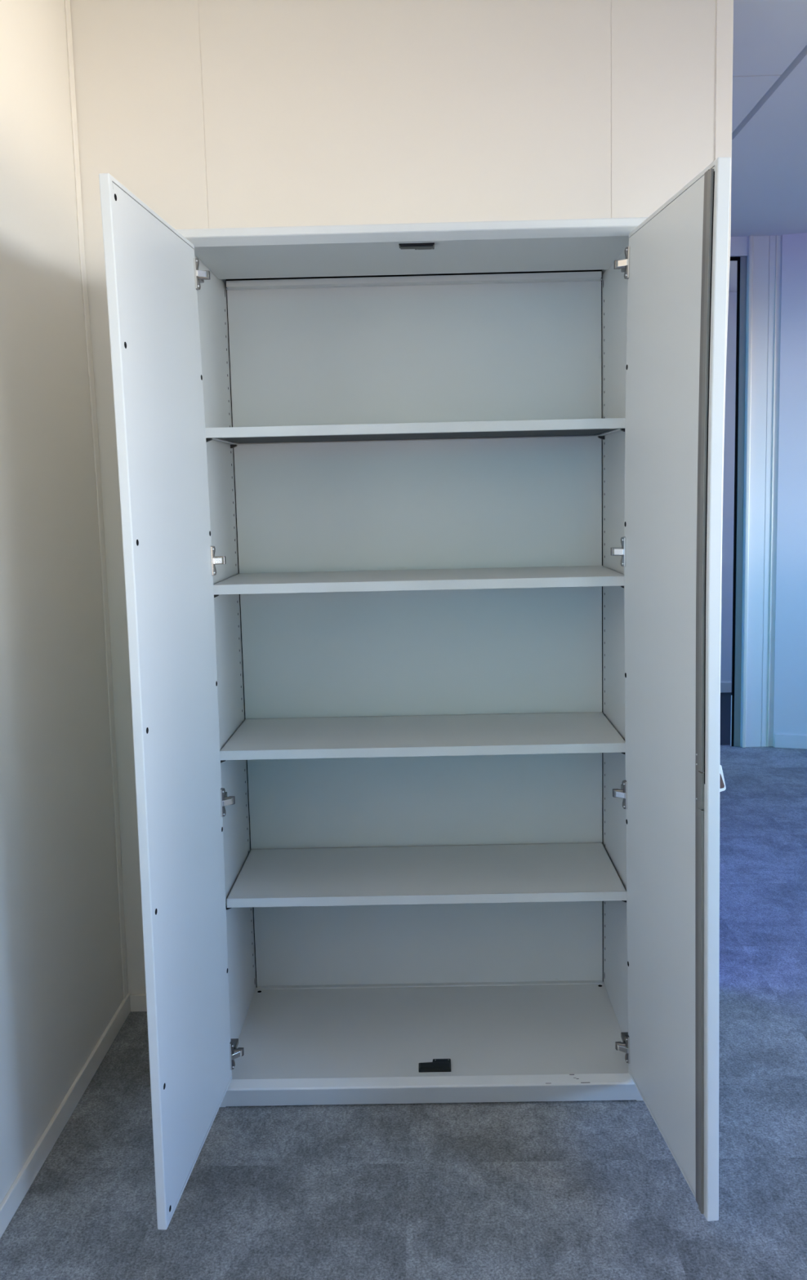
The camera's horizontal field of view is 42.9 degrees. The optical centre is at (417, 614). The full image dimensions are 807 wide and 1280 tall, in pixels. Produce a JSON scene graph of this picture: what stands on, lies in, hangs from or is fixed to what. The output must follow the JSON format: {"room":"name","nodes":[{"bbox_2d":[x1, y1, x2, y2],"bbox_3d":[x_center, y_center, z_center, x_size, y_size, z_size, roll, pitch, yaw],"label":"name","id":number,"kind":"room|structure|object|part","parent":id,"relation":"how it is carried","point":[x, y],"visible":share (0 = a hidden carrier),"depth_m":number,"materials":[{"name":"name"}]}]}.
{"room":"office","nodes":[
{"label":"office","id":0,"kind":"room"},
{"bbox_2d":[0,0,123,1204],"bbox_3d":[-0.897,0.071,0.140,0.108,2.660,5.210,-1,7,1],"label":"wall","id":1,"kind":"structure","parent":0,"point":[61,987],"depth_m":2.28,"materials":[{"name":"white paint"}]},
{"bbox_2d":[0,992,130,1239],"bbox_3d":[-0.816,1.356,0.366,0.009,0.052,4.960,-1,7,1],"label":"baseboard","id":2,"kind":"structure","parent":1,"relation":"attached to","point":[26,1176],"depth_m":2.28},
{"bbox_2d":[64,0,128,999],"bbox_3d":[-0.822,-0.252,2.655,0.012,2.610,0.033,-1,7,1],"label":"trim","id":3,"kind":"structure","parent":1,"relation":"attached to","point":[67,2],"depth_m":2.64,"materials":[{"name":"white paint"}]},
{"bbox_2d":[70,0,715,994],"bbox_3d":[-0.031,-0.251,2.707,1.632,2.660,0.080,-1,7,1],"label":"wall","id":4,"kind":"structure","parent":0,"point":[211,113],"depth_m":2.55,"materials":[{"name":"white paint"}]},
{"bbox_2d":[129,994,146,1011],"bbox_3d":[0.000,1.051,2.815,1.578,0.048,0.009,-1,7,1],"label":"baseboard","id":5,"kind":"structure","parent":4,"relation":"attached to","point":[138,1002],"depth_m":2.82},
{"bbox_2d":[714,0,733,647],"bbox_3d":[0.774,-0.268,2.697,0.053,2.660,0.086,-1,7,1],"label":"trim","id":6,"kind":"structure","parent":4,"relation":"attached to","point":[724,8],"depth_m":2.53,"materials":[{"name":"white paint"}]},
{"bbox_2d":[0,692,806,1279],"bbox_3d":[1.911,1.060,2.793,5.700,0.050,10.300,-1,7,1],"label":"floor","id":7,"kind":"structure","parent":0,"point":[581,1189],"depth_m":2.12,"materials":[{"name":"grey carpet"}]},
{"bbox_2d":[98,157,730,1229],"bbox_3d":[0.025,0.162,2.230,1.031,1.950,0.940,-1,7,1],"label":"storage cabinet","id":8,"kind":"object","parent":7,"relation":"on","point":[421,522],"visible":1,"depth_m":2.50,"materials":[{"name":"paint"}]},
{"bbox_3d":[-0.466,0.176,2.010,0.027,1.850,0.490,-1,7,4],"label":"door","id":9,"kind":"part","parent":8,"relation":"part of","materials":[{"name":"paint"}]},
{"bbox_3d":[-0.471,0.153,2.479,0.020,1.931,0.445,-1,7,1],"label":"panel","id":10,"kind":"part","parent":8,"relation":"part of","materials":[{"name":"paint"}]},
{"bbox_3d":[-0.012,-0.817,2.348,0.983,0.032,0.470,-1,7,1],"label":"panel","id":11,"kind":"part","parent":8,"relation":"part of","materials":[{"name":"paint"}]},
{"bbox_3d":[-0.009,-0.830,2.557,0.939,0.015,0.042,-1,7,1],"label":"rail","id":12,"kind":"part","parent":8,"relation":"part of","materials":[{"name":"paint"}]},
{"bbox_3d":[0.012,0.083,2.686,0.940,1.860,0.005,-1,7,1],"label":"panel","id":13,"kind":"part","parent":8,"relation":"part of","materials":[{"name":"paint"}]},
{"bbox_2d":[205,417,624,444],"bbox_3d":[-0.002,-0.433,2.445,0.936,0.022,0.337,-1,7,1],"label":"shelf","id":14,"kind":"object","parent":8,"relation":"attached to","point":[573,431],"depth_m":2.35,"materials":[{"name":"paint"}]},
{"bbox_2d":[213,565,623,595],"bbox_3d":[0.006,-0.085,2.486,0.936,0.022,0.337,-1,7,1],"label":"shelf","id":15,"kind":"object","parent":8,"relation":"attached to","point":[258,579],"depth_m":2.38,"materials":[{"name":"paint"}]},
{"bbox_2d":[220,711,624,759],"bbox_3d":[0.014,0.296,2.531,0.936,0.022,0.337,-1,7,1],"label":"shelf","id":16,"kind":"object","parent":8,"relation":"attached to","point":[255,735],"depth_m":2.48,"materials":[{"name":"paint"}]},
{"bbox_2d":[226,842,626,907],"bbox_3d":[0.022,0.648,2.572,0.936,0.022,0.337,-1,7,1],"label":"shelf","id":17,"kind":"object","parent":8,"relation":"attached to","point":[267,874],"depth_m":2.53,"materials":[{"name":"paint"}]},
{"bbox_3d":[0.031,1.038,2.576,0.944,0.020,0.440,-1,7,1],"label":"panel","id":18,"kind":"part","parent":8,"relation":"part of","materials":[{"name":"paint"}]},
{"bbox_3d":[0.492,0.133,2.468,0.020,1.931,0.445,-1,7,1],"label":"panel","id":19,"kind":"part","parent":8,"relation":"part of","materials":[{"name":"paint"}]},
{"bbox_3d":[0.488,0.156,2.000,0.033,1.850,0.491,-2,7,-5],"label":"door","id":20,"kind":"part","parent":8,"relation":"part of","materials":[{"name":"paint"}]},
{"bbox_3d":[0.494,0.181,1.796,0.014,1.834,0.019,-1,7,1],"label":"lock rail","id":21,"kind":"part","parent":8,"relation":"part of","materials":[{"name":"white plastic"}]},
{"bbox_3d":[0.526,0.284,1.816,0.019,0.051,0.050,-2,7,-5],"label":"handle","id":22,"kind":"part","parent":8,"relation":"part of","materials":[{"name":"white plastic"}]},
{"bbox_2d":[720,292,736,682],"bbox_3d":[1.921,-0.792,6.935,5.700,2.660,0.120,-1,7,1],"label":"wall","id":23,"kind":"structure","parent":0,"point":[730,378],"depth_m":6.87,"materials":[{"name":"white paint"}]},
{"bbox_2d":[720,682,731,692],"bbox_3d":[1.850,0.504,7.021,5.500,0.070,0.012,-1,7,1],"label":"baseboard","id":24,"kind":"structure","parent":23,"relation":"attached to","point":[724,686],"depth_m":7.01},
{"bbox_2d":[729,235,782,746],"bbox_3d":[0.472,-0.586,5.462,2.830,2.660,0.120,-1,7,1],"label":"wall","id":25,"kind":"structure","parent":0,"point":[738,245],"depth_m":5.36,"materials":[{"name":"white paint"}]},
{"bbox_2d":[728,235,752,747],"bbox_3d":[1.241,-0.596,5.400,0.989,2.660,0.058,-1,7,1],"label":"door","id":26,"kind":"structure","parent":25,"relation":"in","point":[741,260],"depth_m":5.39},
{"bbox_3d":[1.698,-0.561,5.417,0.033,2.565,0.024,-1,7,1],"label":"frame","id":27,"kind":"part","parent":26,"relation":"part of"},
{"bbox_2d":[745,235,775,746],"bbox_3d":[1.795,-0.607,5.385,0.118,2.660,0.004,-1,7,1],"label":"door frame","id":28,"kind":"structure","parent":25,"relation":"attached to","point":[763,282],"depth_m":5.38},
{"bbox_2d":[766,235,777,746],"bbox_3d":[1.856,-0.608,5.381,0.007,2.660,0.010,-1,7,1],"label":"trim","id":29,"kind":"structure","parent":25,"relation":"attached to","point":[775,235],"depth_m":5.37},
{"bbox_2d":[728,0,806,292],"bbox_3d":[1.849,-1.636,2.476,5.700,0.060,10.300,-1,7,1],"label":"ceiling","id":30,"kind":"structure","parent":0,"point":[768,163],"depth_m":3.58,"materials":[{"name":"white paint"}]},
{"bbox_2d":[772,232,806,746],"bbox_3d":[3.297,-0.600,5.034,2.904,2.660,0.160,1,7,17],"label":"wall","id":31,"kind":"structure","parent":0,"point":[789,694],"depth_m":5.36,"materials":[{"name":"white paint"}]},
{"bbox_2d":[773,733,806,749],"bbox_3d":[3.304,0.695,5.102,2.898,0.073,0.012,1,7,17],"label":"baseboard","id":32,"kind":"structure","parent":31,"relation":"attached to","point":[780,740],"depth_m":5.49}
]}

